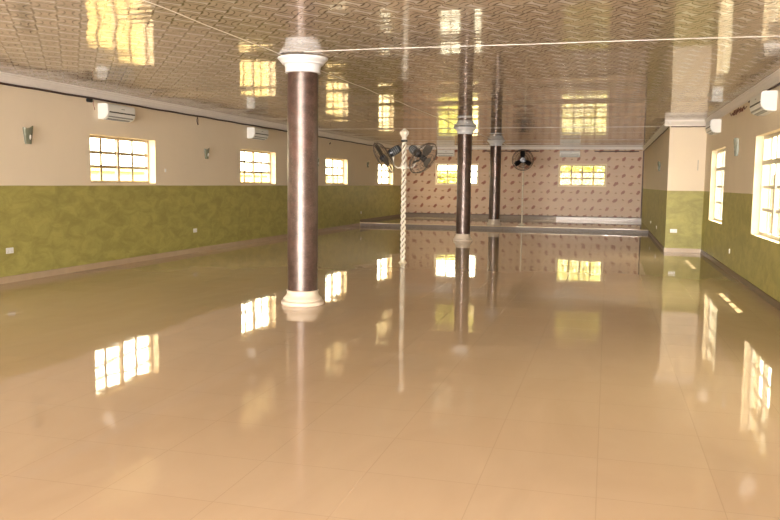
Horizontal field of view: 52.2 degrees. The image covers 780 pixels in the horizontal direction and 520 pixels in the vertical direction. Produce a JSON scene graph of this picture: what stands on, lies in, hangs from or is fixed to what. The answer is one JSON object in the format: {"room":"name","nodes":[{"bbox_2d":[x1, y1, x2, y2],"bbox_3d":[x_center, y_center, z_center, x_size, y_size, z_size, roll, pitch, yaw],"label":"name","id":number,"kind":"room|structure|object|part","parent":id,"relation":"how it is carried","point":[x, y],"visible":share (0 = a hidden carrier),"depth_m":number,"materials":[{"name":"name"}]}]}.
{"room":"event hall","nodes":[
{"label":"event hall","id":0,"kind":"room"},
{"bbox_2d":[0,84,401,276],"bbox_3d":[-5.478,-1.537,14.375,0.250,3.400,45.010,2,6,15],"label":"wall","id":1,"kind":"structure","parent":0,"point":[52,215],"depth_m":16.00,"materials":[{"name":"beige paint"}]},
{"bbox_2d":[6,247,13,253],"bbox_3d":[-5.926,-0.146,12.405,0.014,0.090,0.160,2,6,15],"label":"wall socket","id":2,"kind":"object","parent":1,"relation":"attached to","point":[8,250],"visible":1,"depth_m":12.39,"materials":[{"name":"white plastic"}]},
{"bbox_2d":[23,126,32,143],"bbox_3d":[-5.748,-1.995,12.673,0.082,0.293,0.213,2,6,15],"label":"wall sconce","id":3,"kind":"object","parent":1,"relation":"attached to","point":[28,132],"visible":1,"depth_m":12.63,"materials":[{"name":"grey plastic"}]},
{"bbox_2d":[98,103,134,121],"bbox_3d":[-5.075,-2.732,14.798,0.219,0.284,0.880,2,6,15],"label":"air conditioner","id":4,"kind":"object","parent":1,"relation":"attached to","point":[106,111],"visible":1,"depth_m":14.61,"materials":[{"name":"white plastic"}]},
{"bbox_2d":[90,135,148,182],"bbox_3d":[-5.255,-1.919,15.330,0.063,0.870,2.130,2,6,15],"label":"window","id":5,"kind":"structure","parent":1,"relation":"in","point":[117,153],"depth_m":15.34,"materials":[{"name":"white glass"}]},
{"bbox_2d":[0,82,389,148],"bbox_3d":[-5.318,-2.884,14.205,0.038,0.046,44.010,2,6,15],"label":"electrical cable","id":6,"kind":"object","parent":1,"relation":"attached to","point":[1,83],"visible":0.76,"depth_m":15.62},
{"bbox_2d":[0,214,400,283],"bbox_3d":[-5.369,0.045,14.493,0.014,0.230,45.010,2,6,15],"label":"baseboard","id":7,"kind":"structure","parent":1,"relation":"attached to","point":[27,276],"depth_m":15.99,"materials":[{"name":"tile"}]},
{"bbox_2d":[0,72,401,149],"bbox_3d":[-5.304,-2.985,14.192,0.075,0.170,45.010,2,6,15],"label":"trim","id":8,"kind":"structure","parent":1,"relation":"attached to","point":[10,78],"depth_m":15.64,"materials":[{"name":"white paint"}]},
{"bbox_2d":[204,148,209,158],"bbox_3d":[-4.205,-2.459,18.328,0.076,0.263,0.194,2,6,15],"label":"wall sconce","id":9,"kind":"object","parent":1,"relation":"attached to","point":[206,151],"visible":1,"depth_m":18.28,"materials":[{"name":"grey plastic"}]},
{"bbox_2d":[241,150,270,183],"bbox_3d":[-3.649,-2.468,21.194,0.063,0.870,2.200,2,6,15],"label":"window","id":10,"kind":"structure","parent":1,"relation":"in","point":[252,161],"depth_m":21.23,"materials":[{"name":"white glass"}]},
{"bbox_2d":[247,127,268,139],"bbox_3d":[-3.442,-3.290,20.759,0.219,0.284,0.880,2,6,15],"label":"air conditioner","id":11,"kind":"object","parent":1,"relation":"attached to","point":[252,132],"visible":1,"depth_m":20.53,"materials":[{"name":"white plastic"}]},
{"bbox_2d":[326,158,343,183],"bbox_3d":[-1.977,-3.039,27.298,0.063,0.870,2.250,2,6,15],"label":"window","id":12,"kind":"structure","parent":1,"relation":"in","point":[332,167],"depth_m":27.31,"materials":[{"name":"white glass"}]},
{"bbox_2d":[378,163,389,183],"bbox_3d":[-0.345,-3.597,33.254,0.063,0.870,2.350,2,6,15],"label":"window","id":13,"kind":"structure","parent":1,"relation":"in","point":[381,170],"depth_m":33.51,"materials":[{"name":"clear glass"}]},
{"bbox_2d":[0,226,779,519],"bbox_3d":[0.035,0.424,13.049,11.721,0.120,45.510,2,6,15],"label":"floor","id":14,"kind":"structure","parent":0,"point":[498,374],"depth_m":6.41,"materials":[{"name":"beige tile"}]},
{"bbox_2d":[278,54,327,306],"bbox_3d":[-1.145,-1.012,10.442,0.650,3.215,0.650,2,6,15],"label":"round column","id":15,"kind":"structure","parent":14,"relation":"on","point":[302,71],"depth_m":10.28,"materials":[{"name":"brown paint"}]},
{"bbox_2d":[392,128,416,262],"bbox_3d":[0.282,-1.291,16.087,0.483,2.715,0.182,1,6,-2],"label":"pole","id":16,"kind":"object","parent":14,"relation":"on","point":[404,133],"visible":1,"depth_m":16.05,"materials":[{"name":"white metal"}]},
{"bbox_2d":[373,142,400,172],"bbox_3d":[-0.131,-2.062,16.049,0.578,0.613,0.587,5,7,38],"label":"fan","id":17,"kind":"object","parent":16,"relation":"attached to","point":[396,149],"visible":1,"depth_m":15.98,"materials":[{"name":"black metal"}]},
{"bbox_3d":[0.084,-2.196,16.058,0.290,0.170,0.170,-32,8,-2],"label":"motor","id":18,"kind":"part","parent":17,"relation":"part of","materials":[{"name":"grey metal"}]},
{"bbox_3d":[0.272,-1.179,16.097,0.040,2.410,0.040,2,6,15],"label":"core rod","id":19,"kind":"part","parent":16,"relation":"part of","materials":[{"name":"white metal"}]},
{"bbox_2d":[409,143,436,172],"bbox_3d":[0.662,-2.023,15.822,0.577,0.599,0.600,1,6,-2],"label":"fan","id":20,"kind":"object","parent":16,"relation":"attached to","point":[414,150],"visible":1,"depth_m":15.78,"materials":[{"name":"black metal"}]},
{"bbox_3d":[0.505,-2.180,15.945,0.170,0.170,0.290,-6,43,-49],"label":"motor","id":21,"kind":"part","parent":20,"relation":"part of","materials":[{"name":"grey metal"}]},
{"bbox_3d":[0.738,-2.168,15.752,0.163,0.247,0.086,-6,43,-49],"label":"blade","id":22,"kind":"part","parent":20,"relation":"part of","materials":[{"name":"grey metal"}]},
{"bbox_2d":[453,126,476,240],"bbox_3d":[2.108,-2.159,22.675,0.650,3.215,0.650,2,6,15],"label":"round column","id":23,"kind":"structure","parent":14,"relation":"on","point":[464,157],"depth_m":22.52,"materials":[{"name":"brown paint"}]},
{"bbox_2d":[0,0,779,146],"bbox_3d":[0.073,-2.847,12.732,11.221,0.022,45.010,2,6,15],"label":"ceiling","id":24,"kind":"structure","parent":0,"point":[622,93],"depth_m":10.31,"materials":[{"name":"plastic"}]},
{"bbox_2d":[143,0,510,146],"bbox_3d":[-0.617,-2.878,12.918,0.016,0.037,45.010,2,6,15],"label":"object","id":25,"kind":"structure","parent":24,"relation":"attached to","point":[143,0],"depth_m":9.18,"materials":[{"name":"white paint"}]},
{"bbox_2d":[409,127,585,128],"bbox_3d":[2.861,-3.808,22.908,10.941,0.027,0.014,2,6,15],"label":"trim","id":26,"kind":"structure","parent":24,"relation":"attached to","point":[551,127],"depth_m":22.36,"materials":[{"name":"white paint"}]},
{"bbox_2d":[360,216,648,232],"bbox_3d":[4.707,-1.452,31.686,10.375,0.130,6.410,2,6,15],"label":"floor","id":27,"kind":"structure","parent":0,"point":[411,221],"depth_m":29.79,"materials":[{"name":"beige tile"}]},
{"bbox_2d":[487,140,504,224],"bbox_3d":[3.875,-2.853,29.383,0.650,3.085,0.650,2,6,15],"label":"round column","id":28,"kind":"structure","parent":27,"relation":"on","point":[495,145],"depth_m":29.23,"materials":[{"name":"brown paint"}]},
{"bbox_2d":[512,149,533,224],"bbox_3d":[4.903,-2.684,29.338,0.641,2.780,0.637,-5,8,-44],"label":"pedestal fan","id":29,"kind":"object","parent":27,"relation":"on","point":[522,159],"visible":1,"depth_m":29.21,"materials":[{"name":"black metal"}]},
{"bbox_2d":[405,149,643,217],"bbox_3d":[6.131,-3.358,34.584,11.471,3.400,0.250,2,6,15],"label":"wall","id":30,"kind":"structure","parent":0,"point":[621,196],"depth_m":34.37,"materials":[{"name":"beige tile"}]},
{"bbox_2d":[437,150,454,155],"bbox_3d":[2.456,-4.727,35.218,0.780,0.284,0.219,2,6,15],"label":"air conditioner","id":31,"kind":"object","parent":30,"relation":"attached to","point":[439,152],"visible":0.84,"depth_m":35.13,"materials":[{"name":"white plastic"}]},
{"bbox_2d":[435,163,478,185],"bbox_3d":[2.962,-3.805,35.284,1.950,0.980,0.032,2,6,15],"label":"trim","id":32,"kind":"structure","parent":30,"relation":"attached to","point":[435,163],"depth_m":35.34,"materials":[{"name":"beige paint"}]},
{"bbox_2d":[437,164,477,183],"bbox_3d":[2.995,-3.816,35.403,1.850,0.880,0.055,2,6,15],"label":"window","id":33,"kind":"structure","parent":30,"relation":"in","point":[447,171],"depth_m":35.50,"materials":[{"name":"white metal"}]},
{"bbox_2d":[484,150,538,151],"bbox_3d":[5.269,-4.726,34.541,2.403,0.054,0.048,2,6,15],"label":"electrical cable","id":34,"kind":"object","parent":30,"relation":"attached to","point":[485,150],"visible":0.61,"depth_m":34.51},
{"bbox_2d":[405,213,641,221],"bbox_3d":[5.556,-1.868,34.740,10.361,0.130,0.020,2,6,15],"label":"baseboard","id":35,"kind":"structure","parent":30,"relation":"attached to","point":[407,214],"depth_m":34.49,"materials":[{"name":"brown tile"}]},
{"bbox_2d":[406,147,643,149],"bbox_3d":[5.580,-4.843,34.442,10.375,0.119,0.045,2,6,15],"label":"trim","id":36,"kind":"structure","parent":30,"relation":"attached to","point":[438,148],"depth_m":34.07,"materials":[{"name":"white paint"}]},
{"bbox_2d":[415,151,643,217],"bbox_3d":[5.572,-3.333,34.594,10.361,2.815,0.030,2,6,15],"label":"trim","id":37,"kind":"structure","parent":30,"relation":"attached to","point":[643,151],"depth_m":33.94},
{"bbox_2d":[560,150,579,156],"bbox_3d":[7.646,-4.510,33.817,0.840,0.284,0.219,2,6,15],"label":"air conditioner","id":38,"kind":"object","parent":30,"relation":"attached to","point":[563,153],"visible":1,"depth_m":33.73,"materials":[{"name":"white plastic"}]},
{"bbox_2d":[559,165,605,185],"bbox_3d":[8.214,-3.618,33.992,1.910,0.880,0.055,2,6,15],"label":"window","id":39,"kind":"structure","parent":30,"relation":"in","point":[571,171],"depth_m":34.00,"materials":[{"name":"white metal"}]},
{"bbox_2d":[558,164,606,186],"bbox_3d":[8.181,-3.607,33.873,2.010,0.980,0.032,2,6,15],"label":"trim","id":40,"kind":"structure","parent":30,"relation":"attached to","point":[558,164],"depth_m":33.88,"materials":[{"name":"beige paint"}]},
{"bbox_2d":[595,151,638,151],"bbox_3d":[9.512,-4.556,33.394,1.802,0.059,0.048,2,6,15],"label":"electrical cable","id":41,"kind":"object","parent":30,"relation":"attached to","point":[595,151],"visible":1,"depth_m":33.37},
{"bbox_2d":[641,126,706,248],"bbox_3d":[9.226,-2.516,26.262,1.096,3.400,14.260,2,6,15],"label":"wall","id":42,"kind":"structure","parent":0,"point":[673,195],"depth_m":19.53,"materials":[{"name":"beige paint"}]},
{"bbox_2d":[648,231,663,250],"bbox_3d":[7.830,-0.607,23.497,0.014,0.100,7.870,2,6,15],"label":"baseboard","id":43,"kind":"structure","parent":42,"relation":"attached to","point":[649,232],"depth_m":22.73,"materials":[{"name":"brown tile"}]},
{"bbox_2d":[643,120,670,149],"bbox_3d":[8.660,-3.984,26.207,0.075,0.170,14.400,2,6,15],"label":"trim","id":44,"kind":"structure","parent":42,"relation":"attached to","point":[663,127],"depth_m":23.60,"materials":[{"name":"white paint"}]},
{"bbox_2d":[664,248,699,252],"bbox_3d":[7.194,-0.237,19.602,0.846,0.100,0.014,2,6,15],"label":"baseboard","id":45,"kind":"object","parent":42,"relation":"attached to","point":[685,250],"visible":1,"depth_m":19.59,"materials":[{"name":"tile"}]},
{"bbox_2d":[665,120,705,125],"bbox_3d":[7.166,-3.328,19.257,0.976,0.170,0.135,2,6,15],"label":"trim","id":46,"kind":"structure","parent":42,"relation":"attached to","point":[673,122],"depth_m":19.25,"materials":[{"name":"white paint"}]},
{"bbox_2d":[671,126,705,126],"bbox_3d":[7.236,-3.232,19.299,0.797,0.031,0.026,2,6,15],"label":"electrical cable","id":47,"kind":"object","parent":42,"relation":"attached to","point":[671,126],"visible":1,"depth_m":19.29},
{"bbox_2d":[701,85,779,301],"bbox_3d":[3.712,-0.476,4.534,0.250,3.400,30.750,2,6,15],"label":"wall","id":48,"kind":"structure","parent":0,"point":[755,257],"depth_m":13.73,"materials":[{"name":"beige paint"}]},
{"bbox_2d":[304,36,779,51],"bbox_3d":[1.739,-2.485,9.119,5.816,0.029,0.030,2,6,15],"label":"cable","id":49,"kind":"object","parent":48,"relation":"attached to","point":[756,36],"depth_m":9.07,"materials":[{"name":"white paint"}]},
{"bbox_2d":[706,119,721,134],"bbox_3d":[6.985,-2.868,17.203,0.219,0.284,0.880,2,6,15],"label":"air conditioner","id":50,"kind":"object","parent":48,"relation":"attached to","point":[713,127],"visible":1,"depth_m":16.79,"materials":[{"name":"white plastic"}]},
{"bbox_2d":[714,148,725,221],"bbox_3d":[7.164,-1.600,17.100,0.067,1.565,2.190,2,6,15],"label":"window","id":51,"kind":"structure","parent":48,"relation":"in","point":[722,151],"depth_m":17.62,"materials":[{"name":"metal"}]},
{"bbox_2d":[716,152,723,218],"bbox_3d":[7.169,-1.600,17.099,0.018,1.465,2.090,2,6,15],"label":"grille","id":52,"kind":"object","parent":51,"relation":"attached to","point":[721,168],"depth_m":17.62,"materials":[{"name":"metal"}]},
{"bbox_2d":[734,138,738,155],"bbox_3d":[6.273,-2.049,14.434,0.089,0.323,0.233,2,6,15],"label":"wall sconce","id":53,"kind":"object","parent":48,"relation":"attached to","point":[736,140],"visible":1,"depth_m":14.36,"materials":[{"name":"grey plastic"}]},
{"bbox_2d":[730,106,746,115],"bbox_3d":[6.276,-2.688,14.359,0.043,0.098,1.772,2,6,15],"label":"loose wire","id":54,"kind":"object","parent":48,"relation":"attached to","point":[736,111],"visible":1,"depth_m":14.28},
{"bbox_2d":[700,249,779,310],"bbox_3d":[3.564,1.162,4.721,0.014,0.100,30.736,2,6,15],"label":"baseboard","id":55,"kind":"structure","parent":48,"relation":"attached to","point":[759,292],"depth_m":13.05,"materials":[{"name":"brown tile"}]},
{"bbox_2d":[705,68,779,122],"bbox_3d":[3.572,-1.935,4.436,0.075,0.170,30.750,2,6,15],"label":"trim","id":56,"kind":"structure","parent":48,"relation":"attached to","point":[773,79],"depth_m":13.32,"materials":[{"name":"white paint"}]},
{"bbox_2d":[750,90,777,115],"bbox_3d":[5.469,-2.290,11.675,0.219,0.284,0.930,2,6,15],"label":"air conditioner","id":57,"kind":"object","parent":48,"relation":"attached to","point":[764,103],"visible":1,"depth_m":11.26,"materials":[{"name":"white plastic"}]},
{"bbox_2d":[748,83,779,102],"bbox_3d":[4.636,-2.177,8.260,0.028,0.043,10.701,2,6,15],"label":"electrical cable","id":58,"kind":"object","parent":48,"relation":"attached to","point":[778,84],"visible":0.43,"depth_m":11.41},
{"bbox_2d":[759,131,779,240],"bbox_3d":[5.683,-1.093,11.693,0.067,1.565,2.210,2,6,15],"label":"window","id":59,"kind":"structure","parent":48,"relation":"in","point":[765,162],"depth_m":12.11,"materials":[{"name":"metal"}]},
{"label":"outside","id":60,"kind":"structure","parent":0,"visible":0},
{"bbox_3d":[1.732,-0.491,25.506,110.000,0.340,130.000,2,6,15],"label":"ground","id":61,"kind":"structure","parent":60,"visible":0},
{"bbox_2d":[91,168,340,182],"bbox_3d":[-9.085,-1.092,18.002,0.300,2.130,54.000,2,6,15],"label":"wall","id":62,"kind":"structure","parent":61,"relation":"on","point":[108,174],"depth_m":23.04,"materials":[{"name":"paint"}]},
{"bbox_2d":[438,170,456,182],"bbox_3d":[2.513,-3.260,39.591,3.803,2.533,3.776,2,6,15],"label":"leafy shrub","id":63,"kind":"object","parent":61,"relation":"on","point":[440,180],"visible":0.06,"depth_m":38.55,"materials":[{"name":"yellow plant"}]},
{"bbox_2d":[560,166,604,184],"bbox_3d":[8.918,-3.936,36.972,3.606,4.518,3.615,2,6,15],"label":"leafy shrub","id":64,"kind":"object","parent":61,"relation":"on","point":[563,168],"visible":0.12,"depth_m":35.98,"materials":[{"name":"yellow plant"}]},
{"bbox_2d":[768,174,779,235],"bbox_3d":[11.201,-1.735,23.837,0.370,2.680,68.000,2,6,15],"label":"wall","id":65,"kind":"structure","parent":61,"relation":"on","point":[773,175],"depth_m":22.49,"materials":[{"name":"beige paint"}]}
]}

